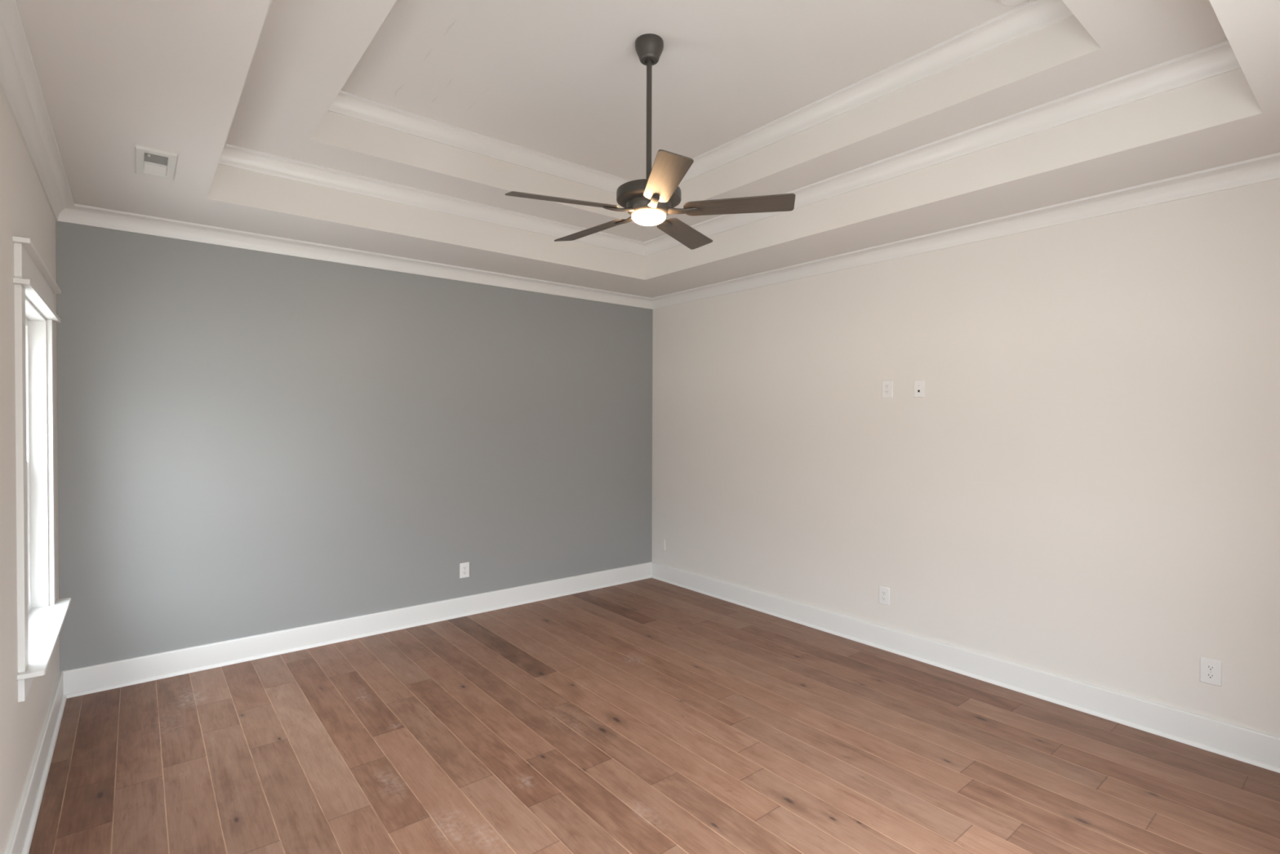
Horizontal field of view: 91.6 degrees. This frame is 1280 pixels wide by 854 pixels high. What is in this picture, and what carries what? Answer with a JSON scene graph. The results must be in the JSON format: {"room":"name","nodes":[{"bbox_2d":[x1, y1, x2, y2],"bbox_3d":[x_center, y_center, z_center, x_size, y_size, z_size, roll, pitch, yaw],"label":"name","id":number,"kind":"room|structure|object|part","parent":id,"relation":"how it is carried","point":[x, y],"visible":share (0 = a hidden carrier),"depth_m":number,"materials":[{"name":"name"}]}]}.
{"room":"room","nodes":[
{"label":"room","id":0,"kind":"room"},
{"bbox_2d":[0,86,59,853],"bbox_3d":[-1.666,-0.147,1.421,0.120,3.417,5.120,0,1,-39],"label":"wall","id":1,"kind":"structure","parent":0,"point":[25,211],"depth_m":2.18,"materials":[{"name":"beige paint"}]},
{"bbox_2d":[4,671,66,853],"bbox_3d":[-1.650,1.466,1.536,0.031,0.150,5.000,0,1,-39],"label":"baseboard","id":2,"kind":"structure","parent":1,"relation":"attached to","point":[21,834],"depth_m":2.55,"materials":[{"name":"white paint"}]},
{"bbox_3d":[-1.644,1.531,1.542,0.014,0.019,4.967,0,1,-39],"label":"shoe moulding","id":3,"kind":"part","parent":2,"relation":"part of","materials":[{"name":"white paint"}]},
{"bbox_2d":[12,235,71,702],"bbox_3d":[-2.634,0.153,2.678,0.195,1.683,1.199,0,1,-39],"label":"window","id":4,"kind":"structure","parent":1,"relation":"in","point":[41,616],"depth_m":2.97,"materials":[{"name":"white paint"}]},
{"bbox_3d":[-2.279,0.188,2.292,0.020,1.409,0.092,0,1,-39],"label":"casing","id":5,"kind":"part","parent":4,"relation":"part of","materials":[{"name":"white paint"}]},
{"bbox_3d":[-2.679,0.513,2.647,0.026,0.688,0.871,0,1,-39],"label":"sash","id":6,"kind":"part","parent":4,"relation":"part of","materials":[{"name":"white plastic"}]},
{"bbox_3d":[-2.687,0.189,2.635,0.058,1.397,0.931,0,1,-39],"label":"frame","id":7,"kind":"part","parent":4,"relation":"part of","materials":[{"name":"white plastic"}]},
{"bbox_3d":[-2.605,-0.606,2.689,0.021,0.129,1.139,0,1,-39],"label":"head casing","id":8,"kind":"part","parent":4,"relation":"part of","materials":[{"name":"white paint"}]},
{"bbox_3d":[-2.938,0.176,3.106,0.020,1.409,0.092,0,1,-39],"label":"casing","id":9,"kind":"part","parent":4,"relation":"part of","materials":[{"name":"white paint"}]},
{"bbox_2d":[55,221,653,671],"bbox_3d":[-1.591,-0.190,4.852,4.555,3.417,0.120,0,1,-39],"label":"wall","id":10,"kind":"structure","parent":0,"point":[250,442],"depth_m":4.27,"materials":[{"name":"grey paint"}]},
{"bbox_2d":[62,561,651,697],"bbox_3d":[-1.549,1.425,4.814,4.315,0.150,0.031,0,1,-39],"label":"baseboard","id":11,"kind":"structure","parent":10,"relation":"attached to","point":[89,679],"depth_m":4.27,"materials":[{"name":"white paint"}]},
{"bbox_2d":[459,562,469,577],"bbox_3d":[-1.395,1.140,4.949,0.078,0.119,0.008,0,1,-39],"label":"power outlet","id":12,"kind":"object","parent":10,"relation":"attached to","point":[464,566],"visible":1,"depth_m":4.95,"materials":[{"name":"white plastic"}]},
{"bbox_2d":[16,0,1279,297],"bbox_3d":[0.024,-1.539,2.846,4.315,0.657,5.000,0,1,-39],"label":"ceiling","id":13,"kind":"structure","parent":0,"point":[566,80],"depth_m":2.98,"materials":[{"name":"paint"}]},
{"bbox_2d":[135,144,177,180],"bbox_3d":[-2.234,-1.212,2.870,0.146,0.012,0.372,0,1,-39],"label":"ceiling vent","id":14,"kind":"object","parent":13,"relation":"in","point":[149,162],"visible":1,"depth_m":2.85,"materials":[{"name":"white metal"}]},
{"bbox_2d":[505,33,795,249],"bbox_3d":[0.010,-1.352,2.883,1.272,0.833,1.245,0,1,-39],"label":"ceiling fan","id":15,"kind":"object","parent":13,"relation":"hanging from","point":[648,201],"visible":1,"depth_m":2.80,"materials":[{"name":"brown metal"}]},
{"bbox_3d":[-0.327,-0.979,2.691,0.493,0.006,0.134,-2,15,-26],"label":"fan blade","id":16,"kind":"part","parent":15,"relation":"part of","materials":[{"name":"brown wood"}]},
{"bbox_3d":[-0.243,-0.998,3.163,0.134,0.006,0.493,-18,13,-42],"label":"fan blade","id":17,"kind":"part","parent":15,"relation":"part of","materials":[{"name":"brown wood"}]},
{"bbox_3d":[-0.100,-0.983,2.802,0.141,0.024,0.044,-2,15,-26],"label":"blade arm","id":18,"kind":"part","parent":15,"relation":"part of","materials":[{"name":"brown metal"}]},
{"bbox_3d":[-0.067,-0.991,2.982,0.044,0.024,0.141,-18,13,-42],"label":"blade arm","id":19,"kind":"part","parent":15,"relation":"part of","materials":[{"name":"brown metal"}]},
{"bbox_3d":[0.061,-0.984,2.716,0.044,0.024,0.141,13,0,-8],"label":"blade arm","id":20,"kind":"part","parent":15,"relation":"part of","materials":[{"name":"brown metal"}]},
{"bbox_3d":[0.114,-0.992,3.006,0.044,0.024,0.141,-14,-6,28],"label":"blade arm","id":21,"kind":"part","parent":15,"relation":"part of","materials":[{"name":"brown metal"}]},
{"bbox_3d":[0.097,-0.980,2.465,0.134,0.006,0.493,13,0,-8],"label":"fan blade","id":22,"kind":"part","parent":15,"relation":"part of","materials":[{"name":"brown wood"}]},
{"bbox_3d":[0.193,-0.989,2.842,0.141,0.024,0.044,0,-12,10],"label":"blade arm","id":23,"kind":"part","parent":15,"relation":"part of","materials":[{"name":"brown metal"}]},
{"bbox_3d":[0.232,-1.001,3.230,0.134,0.006,0.493,-14,-6,28],"label":"fan blade","id":24,"kind":"part","parent":15,"relation":"part of","materials":[{"name":"brown wood"}]},
{"bbox_3d":[0.443,-0.995,2.799,0.493,0.006,0.134,0,-12,10],"label":"fan blade","id":25,"kind":"part","parent":15,"relation":"part of","materials":[{"name":"brown wood"}]},
{"bbox_2d":[328,0,1073,193],"bbox_3d":[0.040,-1.723,2.855,2.240,0.091,2.874,0,1,-39],"label":"trim","id":26,"kind":"structure","parent":13,"relation":"attached to","point":[1033,15],"depth_m":3.43,"materials":[{"name":"white paint"}]},
{"bbox_2d":[217,0,1240,256],"bbox_3d":[0.027,-1.454,2.852,3.044,0.091,3.704,0,1,-39],"label":"trim","id":27,"kind":"structure","parent":13,"relation":"attached to","point":[1218,59],"depth_m":3.47,"materials":[{"name":"white paint"}]},
{"bbox_2d":[998,0,1026,5],"bbox_3d":[1.508,-1.738,2.494,0.138,0.042,0.138,0,1,-39],"label":"smoke detector","id":28,"kind":"object","parent":13,"relation":"attached to","point":[1005,2],"visible":1,"depth_m":2.52,"materials":[{"name":"white plastic"}]},
{"bbox_2d":[28,577,1279,853],"bbox_3d":[0.014,1.529,2.885,4.315,0.001,5.000,0,1,-39],"label":"floor","id":29,"kind":"structure","parent":0,"point":[650,715],"depth_m":2.88,"materials":[{"name":"brown wood"}]},
{"bbox_2d":[652,178,1279,737],"bbox_3d":[1.781,-0.171,4.212,0.120,3.417,5.120,0,1,-39],"label":"wall","id":30,"kind":"structure","parent":0,"point":[1083,483],"depth_m":3.60,"materials":[{"name":"beige paint"}]},
{"bbox_2d":[0,0,1279,309],"bbox_3d":[0.023,-1.165,2.850,4.315,0.091,5.000,0,1,-39],"label":"trim","id":31,"kind":"structure","parent":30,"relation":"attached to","point":[20,83],"depth_m":3.59,"materials":[{"name":"white paint"}]},
{"bbox_2d":[879,586,889,605],"bbox_3d":[1.670,1.155,4.259,0.008,0.119,0.078,0,1,-39],"label":"power outlet","id":32,"kind":"object","parent":30,"relation":"attached to","point":[884,593],"visible":1,"depth_m":4.25,"materials":[{"name":"white plastic"}]},
{"bbox_2d":[881,380,893,397],"bbox_3d":[1.681,-0.258,4.233,0.008,0.119,0.078,0,1,-39],"label":"power outlet","id":33,"kind":"object","parent":30,"relation":"attached to","point":[886,385],"visible":1,"depth_m":4.23,"materials":[{"name":"white plastic"}]},
{"bbox_2d":[884,383,888,388],"bbox_3d":[1.679,-0.278,4.231,0.003,0.028,0.034,0,1,-39],"label":"receptacle","id":34,"kind":"object","parent":33,"relation":"attached to","point":[886,385],"depth_m":4.23,"materials":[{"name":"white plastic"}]},
{"bbox_2d":[913,379,924,397],"bbox_3d":[1.821,-0.249,4.061,0.007,0.112,0.072,0,1,-39],"label":"cable plate","id":35,"kind":"object","parent":30,"relation":"attached to","point":[918,385],"visible":1,"depth_m":4.06,"materials":[{"name":"white plastic"}]},
{"bbox_2d":[651,561,1279,773],"bbox_3d":[1.679,1.442,4.232,0.031,0.150,5.000,0,1,-39],"label":"baseboard","id":36,"kind":"structure","parent":30,"relation":"attached to","point":[1259,748],"depth_m":3.58,"materials":[{"name":"white paint"}]},
{"bbox_2d":[1200,657,1222,686],"bbox_3d":[2.719,1.166,2.964,0.008,0.119,0.078,0,1,-39],"label":"power outlet","id":37,"kind":"object","parent":30,"relation":"attached to","point":[1211,670],"visible":1,"depth_m":2.96,"materials":[{"name":"white plastic"}]},
{"bbox_2d":[1205,672,1215,679],"bbox_3d":[2.717,1.186,2.963,0.003,0.028,0.034,0,1,-39],"label":"receptacle","id":38,"kind":"object","parent":37,"relation":"attached to","point":[1209,676],"depth_m":2.96,"materials":[{"name":"white plastic"}]},
{"bbox_2d":[1205,664,1215,671],"bbox_3d":[2.717,1.147,2.962,0.003,0.028,0.034,0,1,-39],"label":"receptacle","id":39,"kind":"object","parent":37,"relation":"attached to","point":[1209,668],"depth_m":2.96,"materials":[{"name":"white plastic"}]}
]}

